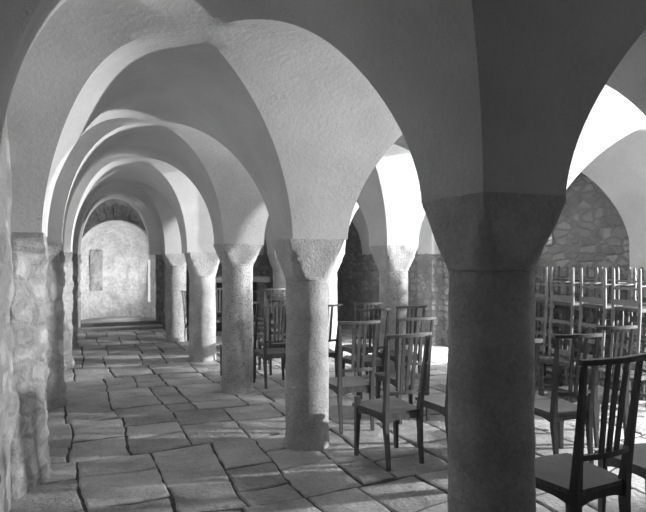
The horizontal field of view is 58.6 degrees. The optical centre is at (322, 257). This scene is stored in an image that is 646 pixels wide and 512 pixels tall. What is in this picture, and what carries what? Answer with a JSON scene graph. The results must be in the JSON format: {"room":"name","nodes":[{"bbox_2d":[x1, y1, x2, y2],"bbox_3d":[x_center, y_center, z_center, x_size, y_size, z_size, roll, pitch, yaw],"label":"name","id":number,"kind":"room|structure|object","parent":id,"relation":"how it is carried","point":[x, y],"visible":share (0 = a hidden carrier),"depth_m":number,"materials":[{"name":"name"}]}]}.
{"room":"church","nodes":[
{"label":"church","id":0,"kind":"room"},
{"bbox_2d":[0,115,47,511],"bbox_3d":[-2.479,0.100,4.973,0.098,3.000,16.116,0,0,-21],"label":"wall","id":1,"kind":"structure","parent":0,"point":[9,394],"depth_m":3.42,"materials":[{"name":"grey stone"}]},
{"bbox_2d":[10,232,51,501],"bbox_3d":[-2.026,0.713,3.934,0.344,1.755,0.568,0,0,-24],"label":"pilaster","id":2,"kind":"object","parent":1,"relation":"attached to","point":[30,460],"visible":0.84,"depth_m":3.84,"materials":[{"name":"grey stone"}]},
{"bbox_2d":[45,241,67,412],"bbox_3d":[-2.825,0.713,5.963,0.329,1.755,0.568,0,0,-24],"label":"pilaster","id":3,"kind":"object","parent":1,"relation":"attached to","point":[56,386],"visible":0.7,"depth_m":5.92,"materials":[{"name":"grey stone"}]},
{"bbox_2d":[62,252,74,369],"bbox_3d":[-3.627,0.752,8.018,0.327,1.675,0.564,0,0,-24],"label":"pilaster","id":4,"kind":"object","parent":1,"relation":"attached to","point":[67,296],"visible":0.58,"depth_m":8.02,"materials":[{"name":"grey stone"}]},
{"bbox_2d":[72,254,78,346],"bbox_3d":[-4.436,0.752,10.074,0.315,1.675,0.531,0,0,-24],"label":"pilaster","id":5,"kind":"object","parent":1,"relation":"attached to","point":[75,317],"visible":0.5,"depth_m":10.11,"materials":[{"name":"grey stone"}]},
{"bbox_2d":[77,255,81,327],"bbox_3d":[-5.244,0.752,12.135,0.307,1.675,0.375,0,0,-24],"label":"pilaster","id":6,"kind":"object","parent":1,"relation":"attached to","point":[79,256],"visible":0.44,"depth_m":12.26,"materials":[{"name":"grey stone"}]},
{"bbox_2d":[80,221,155,319],"bbox_3d":[-4.828,0.340,13.371,1.702,2.420,1.023,0,0,-24],"label":"wall","id":7,"kind":"structure","parent":0,"point":[125,248],"depth_m":13.72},
{"bbox_2d":[90,250,102,290],"bbox_3d":[-5.317,0.295,13.518,0.064,0.950,0.338,0,0,35],"label":"window","id":8,"kind":"structure","parent":7,"relation":"attached to","point":[96,260],"depth_m":13.53,"materials":[{"name":"glass"}]},
{"bbox_2d":[78,316,163,331],"bbox_3d":[-4.717,1.485,13.119,1.860,0.150,1.780,0,0,-24],"label":"step","id":9,"kind":"structure","parent":0,"point":[127,322],"depth_m":12.65,"materials":[{"name":"grey stone"}]},
{"bbox_2d":[82,200,272,325],"bbox_3d":[-2.967,0.025,13.473,7.150,3.150,0.374,0,0,-24],"label":"wall","id":10,"kind":"structure","parent":0,"point":[266,268],"depth_m":13.02,"materials":[{"name":"grey stone"}]},
{"bbox_2d":[82,205,162,259],"bbox_3d":[-4.535,-0.561,12.623,2.372,1.210,0.093,0,0,-24],"label":"trim","id":11,"kind":"structure","parent":10,"relation":"attached to","point":[125,211],"depth_m":12.57,"materials":[{"name":"stone"}]},
{"bbox_2d":[163,263,165,325],"bbox_3d":[-3.466,0.752,12.964,0.272,1.675,0.337,0,0,-24],"label":"pilaster","id":12,"kind":"object","parent":10,"relation":"attached to","point":[164,268],"visible":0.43,"depth_m":13.01,"materials":[{"name":"grey stone"}]},
{"bbox_2d":[253,255,260,275],"bbox_3d":[-1.738,0.752,13.671,0.438,1.675,0.406,0,0,-24],"label":"pilaster","id":13,"kind":"object","parent":10,"relation":"attached to","point":[257,266],"visible":0.09,"depth_m":13.56,"materials":[{"name":"grey stone"}]},
{"bbox_2d":[0,0,645,254],"bbox_3d":[0.339,-0.791,6.148,6.996,1.448,15.420,0,0,-24],"label":"ceiling","id":14,"kind":"structure","parent":0,"point":[246,122],"depth_m":3.62,"materials":[{"name":"paint"}]},
{"bbox_2d":[9,320,645,511],"bbox_3d":[1.429,1.569,6.845,10.900,0.051,17.800,0,0,-24],"label":"floor","id":15,"kind":"structure","parent":0,"point":[143,426],"depth_m":4.79,"materials":[{"name":"stone"}]},
{"bbox_2d":[161,254,186,342],"bbox_3d":[-2.755,0.748,10.801,0.488,1.665,0.487,0,0,-24],"label":"stone column","id":16,"kind":"structure","parent":15,"relation":"on","point":[176,312],"depth_m":10.64,"materials":[{"name":"grey stone"}]},
{"bbox_2d":[184,252,219,362],"bbox_3d":[-1.834,0.747,8.769,0.482,1.666,0.488,0,0,-24],"label":"stone column","id":17,"kind":"structure","parent":15,"relation":"on","point":[202,266],"depth_m":8.59,"materials":[{"name":"grey stone"}]},
{"bbox_2d":[215,288,221,322],"bbox_3d":[-1.992,1.053,10.842,0.414,0.996,0.527,0,0,-23],"label":"chair","id":18,"kind":"object","parent":15,"relation":"on","point":[218,319],"visible":0.34,"depth_m":10.64,"materials":[{"name":"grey wood"}]},
{"bbox_2d":[213,243,262,394],"bbox_3d":[-1.003,0.708,6.764,0.481,1.745,0.484,0,0,-24],"label":"stone column","id":19,"kind":"structure","parent":15,"relation":"on","point":[237,261],"depth_m":6.60,"materials":[{"name":"grey stone"}]},
{"bbox_2d":[219,301,259,375],"bbox_3d":[-1.084,1.053,7.491,0.414,0.996,0.527,0,0,-24],"label":"chair","id":20,"kind":"object","parent":15,"relation":"on","point":[255,302],"visible":0.12,"depth_m":7.39,"materials":[{"name":"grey wood"}]},
{"bbox_2d":[215,276,269,332],"bbox_3d":[-1.830,0.978,12.200,1.350,1.165,0.600,0,0,-12],"label":"altar table","id":21,"kind":"object","parent":15,"relation":"on","point":[258,281],"visible":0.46,"depth_m":12.11,"materials":[{"name":"stone"}]},
{"bbox_2d":[253,290,271,339],"bbox_3d":[-1.160,1.053,10.042,0.414,0.996,0.527,0,0,-23],"label":"chair","id":22,"kind":"object","parent":15,"relation":"on","point":[259,324],"visible":0.38,"depth_m":9.85,"materials":[{"name":"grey wood"}]},
{"bbox_2d":[253,305,285,388],"bbox_3d":[-0.603,1.053,7.043,0.414,0.996,0.527,0,0,-22],"label":"chair","id":23,"kind":"object","parent":15,"relation":"on","point":[266,354],"visible":0.88,"depth_m":6.85,"materials":[{"name":"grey wood"}]},
{"bbox_2d":[257,300,285,374],"bbox_3d":[-0.622,1.053,7.842,0.414,0.996,0.527,0,0,-23],"label":"chair","id":24,"kind":"object","parent":15,"relation":"on","point":[260,342],"visible":0.53,"depth_m":7.64,"materials":[{"name":"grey wood"}]},
{"bbox_2d":[257,296,285,363],"bbox_3d":[-0.724,1.053,8.642,0.414,0.996,0.527,0,0,-23],"label":"chair","id":25,"kind":"object","parent":15,"relation":"on","point":[259,335],"visible":0.43,"depth_m":8.43,"materials":[{"name":"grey wood"}]},
{"bbox_2d":[257,292,285,332],"bbox_3d":[-0.819,1.053,9.442,0.414,0.996,0.527,0,0,-23],"label":"chair","id":26,"kind":"object","parent":15,"relation":"on","point":[259,329],"visible":0.37,"depth_m":9.24,"materials":[{"name":"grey wood"}]},
{"bbox_2d":[258,288,284,324],"bbox_3d":[-0.980,1.053,10.742,0.414,0.996,0.527,0,0,-23],"label":"chair","id":27,"kind":"object","parent":15,"relation":"on","point":[274,289],"visible":0.31,"depth_m":10.54,"materials":[{"name":"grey wood"}]},
{"bbox_2d":[267,254,285,324],"bbox_3d":[-0.831,0.748,11.642,0.485,1.665,0.485,0,0,-24],"label":"stone column","id":28,"kind":"structure","parent":15,"relation":"on","point":[279,281],"depth_m":11.47,"materials":[{"name":"grey stone"}]},
{"bbox_2d":[271,237,343,451],"bbox_3d":[-0.133,0.707,4.808,0.485,1.745,0.485,0,0,-24],"label":"stone column","id":29,"kind":"structure","parent":15,"relation":"on","point":[307,265],"depth_m":4.65,"materials":[{"name":"grey stone"}]},
{"bbox_2d":[328,304,342,376],"bbox_3d":[-0.039,1.053,7.091,0.414,0.996,0.527,0,0,-24],"label":"chair","id":30,"kind":"object","parent":15,"relation":"on","point":[331,353],"visible":0.23,"depth_m":6.97,"materials":[{"name":"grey wood"}]},
{"bbox_2d":[328,253,344,350],"bbox_3d":[0.051,0.748,9.624,0.484,1.664,0.483,0,0,-24],"label":"stone column","id":31,"kind":"structure","parent":15,"relation":"on","point":[332,282],"depth_m":9.48,"materials":[{"name":"white stone"}]},
{"bbox_2d":[329,320,380,433],"bbox_3d":[0.242,1.053,5.295,0.414,0.996,0.527,0,0,-20],"label":"chair","id":32,"kind":"object","parent":15,"relation":"on","point":[340,385],"visible":0.9,"depth_m":5.11,"materials":[{"name":"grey wood"}]},
{"bbox_2d":[342,302,382,375],"bbox_3d":[0.483,1.053,7.393,0.414,0.996,0.527,0,0,-22],"label":"chair","id":33,"kind":"object","parent":15,"relation":"on","point":[348,348],"visible":0.44,"depth_m":7.19,"materials":[{"name":"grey wood"}]},
{"bbox_2d":[342,308,391,399],"bbox_3d":[0.482,1.053,6.541,0.414,0.996,0.527,0,0,-24],"label":"chair","id":34,"kind":"object","parent":15,"relation":"on","point":[368,357],"visible":0.59,"depth_m":6.39,"materials":[{"name":"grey wood"}]},
{"bbox_2d":[352,332,431,470],"bbox_3d":[0.528,1.053,4.436,0.414,0.996,0.527,0,0,-28],"label":"chair","id":35,"kind":"object","parent":15,"relation":"on","point":[387,409],"visible":1,"depth_m":4.32,"materials":[{"name":"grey wood"}]},
{"bbox_2d":[369,245,418,370],"bbox_3d":[0.932,0.708,7.609,0.485,1.745,0.484,0,0,-24],"label":"stone column","id":36,"kind":"structure","parent":15,"relation":"on","point":[393,262],"depth_m":7.44,"materials":[{"name":"grey stone"}]},
{"bbox_2d":[377,305,426,373],"bbox_3d":[0.944,1.053,6.893,0.414,0.996,0.527,0,0,-22],"label":"chair","id":37,"kind":"object","parent":15,"relation":"on","point":[393,353],"visible":0.4,"depth_m":6.70,"materials":[{"name":"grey wood"}]},
{"bbox_2d":[375,316,435,423],"bbox_3d":[0.794,1.053,5.593,0.414,0.996,0.527,0,0,-22],"label":"chair","id":38,"kind":"object","parent":15,"relation":"on","point":[394,375],"visible":0.62,"depth_m":5.45,"materials":[{"name":"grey wood"}]},
{"bbox_2d":[415,332,447,447],"bbox_3d":[1.043,1.053,4.593,0.414,0.996,0.527,0,0,-22],"label":"chair","id":39,"kind":"object","parent":15,"relation":"on","point":[437,402],"visible":0.3,"depth_m":4.52,"materials":[{"name":"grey wood"}]},
{"bbox_2d":[421,192,565,511],"bbox_3d":[0.800,0.647,2.750,0.482,1.865,0.484,0,0,-24],"label":"stone column","id":40,"kind":"structure","parent":15,"relation":"on","point":[491,245],"depth_m":2.58,"materials":[{"name":"grey stone"}]},
{"bbox_2d":[535,303,537,338],"bbox_3d":[2.390,1.050,7.123,0.426,1.001,0.380,0,0,-24],"label":"chair","id":41,"kind":"object","parent":15,"relation":"on","point":[536,309],"visible":0.02,"depth_m":7.05,"materials":[{"name":"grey wood"}]},
{"bbox_2d":[535,266,544,298],"bbox_3d":[2.460,0.602,7.155,0.426,1.001,0.380,0,0,-24],"label":"chair","id":42,"kind":"object","parent":41,"relation":"on","point":[542,277],"visible":0.13,"depth_m":7.07,"materials":[{"name":"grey wood"}]},
{"bbox_2d":[535,338,542,391],"bbox_3d":[1.243,1.053,4.115,0.414,0.996,0.527,0,0,-20],"label":"chair","id":43,"kind":"object","parent":15,"relation":"on","point":[538,341],"visible":0.02,"depth_m":3.97,"materials":[{"name":"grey wood"}]},
{"bbox_2d":[537,303,547,375],"bbox_3d":[2.714,1.050,7.631,0.426,1.001,0.380,0,0,-22],"label":"chair","id":44,"kind":"object","parent":15,"relation":"on","point":[538,303],"visible":0.05,"depth_m":7.55,"materials":[{"name":"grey wood"}]},
{"bbox_2d":[535,266,554,292],"bbox_3d":[2.784,0.602,7.660,0.426,1.001,0.380,0,0,-22],"label":"chair","id":45,"kind":"object","parent":44,"relation":"on","point":[552,266],"visible":0.12,"depth_m":7.57,"materials":[{"name":"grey wood"}]},
{"bbox_2d":[536,304,564,394],"bbox_3d":[2.559,1.050,6.737,0.426,1.001,0.380,0,0,-23],"label":"chair","id":46,"kind":"object","parent":15,"relation":"on","point":[555,310],"visible":0.41,"depth_m":6.67,"materials":[{"name":"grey wood"}]},
{"bbox_2d":[535,266,570,354],"bbox_3d":[2.629,0.602,6.767,0.426,1.001,0.380,0,0,-23],"label":"chair","id":47,"kind":"object","parent":46,"relation":"on","point":[541,298],"visible":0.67,"depth_m":6.60,"materials":[{"name":"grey wood"}]},
{"bbox_2d":[537,305,575,377],"bbox_3d":[2.894,1.050,7.218,0.426,1.001,0.380,0,0,-25],"label":"chair","id":48,"kind":"object","parent":15,"relation":"on","point":[561,306],"visible":0.07,"depth_m":7.30,"materials":[{"name":"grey wood"}]},
{"bbox_2d":[537,266,581,344],"bbox_3d":[2.963,0.602,7.250,0.426,1.001,0.380,0,0,-25],"label":"chair","id":49,"kind":"object","parent":48,"relation":"on","point":[558,291],"visible":0.28,"depth_m":7.17,"materials":[{"name":"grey wood"}]},
{"bbox_2d":[540,306,590,400],"bbox_3d":[2.708,1.050,6.395,0.426,1.001,0.380,0,0,-25],"label":"chair","id":50,"kind":"object","parent":15,"relation":"on","point":[563,361],"visible":0.68,"depth_m":6.43,"materials":[{"name":"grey wood"}]},
{"bbox_2d":[548,267,598,359],"bbox_3d":[2.777,0.602,6.428,0.426,1.001,0.380,0,0,-25],"label":"chair","id":51,"kind":"object","parent":50,"relation":"on","point":[570,300],"visible":0.81,"depth_m":6.35,"materials":[{"name":"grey wood"}]},
{"bbox_2d":[534,333,602,463],"bbox_3d":[1.808,1.053,4.428,0.414,0.996,0.527,0,0,-16],"label":"chair","id":52,"kind":"object","parent":15,"relation":"on","point":[555,410],"visible":0.77,"depth_m":4.25,"materials":[{"name":"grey wood"}]},
{"bbox_2d":[558,307,602,386],"bbox_3d":[3.065,1.050,6.826,0.426,1.001,0.380,0,0,-23],"label":"chair","id":53,"kind":"object","parent":15,"relation":"on","point":[592,309],"visible":0.07,"depth_m":6.85,"materials":[{"name":"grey wood"}]},
{"bbox_2d":[564,266,611,349],"bbox_3d":[3.136,0.602,6.856,0.426,1.001,0.380,0,0,-23],"label":"chair","id":54,"kind":"object","parent":53,"relation":"on","point":[586,294],"visible":0.38,"depth_m":6.76,"materials":[{"name":"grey wood"}]},
{"bbox_2d":[535,353,645,511],"bbox_3d":[1.294,1.011,2.958,0.464,1.080,0.538,0,0,-26],"label":"chair","id":55,"kind":"object","parent":15,"relation":"on","point":[575,481],"visible":0.89,"depth_m":2.79,"materials":[{"name":"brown wood"}]},
{"bbox_2d":[569,309,623,408],"bbox_3d":[2.872,1.050,6.021,0.426,1.001,0.380,0,0,-25],"label":"chair","id":56,"kind":"object","parent":15,"relation":"on","point":[599,315],"visible":0.28,"depth_m":6.03,"materials":[{"name":"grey wood"}]},
{"bbox_2d":[578,267,631,366],"bbox_3d":[2.941,0.602,6.053,0.426,1.001,0.380,0,0,-25],"label":"chair","id":57,"kind":"object","parent":56,"relation":"on","point":[598,303],"visible":0.74,"depth_m":5.97,"materials":[{"name":"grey wood"}]},
{"bbox_2d":[558,325,637,447],"bbox_3d":[2.339,1.053,4.928,0.414,0.996,0.527,0,0,-16],"label":"chair","id":58,"kind":"object","parent":15,"relation":"on","point":[598,394],"visible":0.48,"depth_m":4.73,"materials":[{"name":"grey wood"}]},
{"bbox_2d":[600,310,635,395],"bbox_3d":[3.228,1.050,6.453,0.426,1.001,0.380,0,0,-24],"label":"chair","id":59,"kind":"object","parent":15,"relation":"on","point":[620,312],"visible":0.06,"depth_m":6.39,"materials":[{"name":"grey wood"}]},
{"bbox_2d":[592,267,643,354],"bbox_3d":[3.298,0.602,6.484,0.426,1.001,0.380,0,0,-24],"label":"chair","id":60,"kind":"object","parent":59,"relation":"on","point":[617,271],"visible":0.29,"depth_m":6.39,"materials":[{"name":"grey wood"}]},
{"bbox_2d":[594,443,645,511],"bbox_3d":[1.892,1.053,3.265,0.414,0.996,0.527,0,0,-20],"label":"chair","id":61,"kind":"object","parent":15,"relation":"on","point":[639,456],"visible":0.53,"depth_m":3.35,"materials":[{"name":"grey wood"}]},
{"bbox_2d":[601,312,645,410],"bbox_3d":[3.029,1.050,5.659,0.426,1.001,0.380,0,0,-24],"label":"chair","id":62,"kind":"object","parent":15,"relation":"on","point":[632,318],"visible":0.27,"depth_m":5.74,"materials":[{"name":"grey wood"}]},
{"bbox_2d":[610,268,645,368],"bbox_3d":[3.099,0.602,5.691,0.426,1.001,0.380,0,0,-24],"label":"chair","id":63,"kind":"object","parent":62,"relation":"on","point":[633,305],"visible":0.76,"depth_m":5.61,"materials":[{"name":"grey wood"}]},
{"bbox_2d":[622,312,645,408],"bbox_3d":[3.397,1.050,6.066,0.426,1.001,0.380,0,0,-23],"label":"chair","id":64,"kind":"object","parent":15,"relation":"on","point":[643,389],"visible":0.26,"depth_m":6.24,"materials":[{"name":"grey wood"}]},
{"bbox_2d":[624,268,645,360],"bbox_3d":[3.468,0.602,6.096,0.426,1.001,0.380,0,0,-23],"label":"chair","id":65,"kind":"object","parent":64,"relation":"on","point":[643,298],"visible":0.3,"depth_m":6.15,"materials":[{"name":"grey wood"}]},
{"bbox_2d":[339,173,629,378],"bbox_3d":[3.563,0.100,7.613,0.476,3.000,16.100,0,0,-24],"label":"wall","id":66,"kind":"structure","parent":0,"point":[589,230],"depth_m":7.62,"materials":[{"name":"grey stone"}]},
{"bbox_2d":[337,268,338,319],"bbox_3d":[0.227,0.752,14.502,0.373,1.675,0.521,0,0,-24],"label":"pilaster","id":67,"kind":"object","parent":66,"relation":"attached to","point":[338,268],"visible":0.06,"depth_m":14.31,"materials":[{"name":"grey stone"}]},
{"bbox_2d":[362,254,378,330],"bbox_3d":[1.106,0.752,12.490,0.373,1.675,0.544,0,0,-24],"label":"pilaster","id":68,"kind":"object","parent":66,"relation":"attached to","point":[370,279],"visible":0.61,"depth_m":12.31,"materials":[{"name":"grey stone"}]},
{"bbox_2d":[417,253,443,345],"bbox_3d":[1.979,0.752,10.468,0.391,1.675,0.547,0,0,-24],"label":"pilaster","id":69,"kind":"object","parent":66,"relation":"attached to","point":[430,280],"visible":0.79,"depth_m":10.27,"materials":[{"name":"grey stone"}]},
{"bbox_2d":[629,243,645,397],"bbox_3d":[3.742,0.713,6.437,0.388,1.755,0.543,0,0,-24],"label":"pilaster","id":70,"kind":"object","parent":66,"relation":"attached to","point":[637,252],"visible":0.27,"depth_m":6.48,"materials":[{"name":"paint"}]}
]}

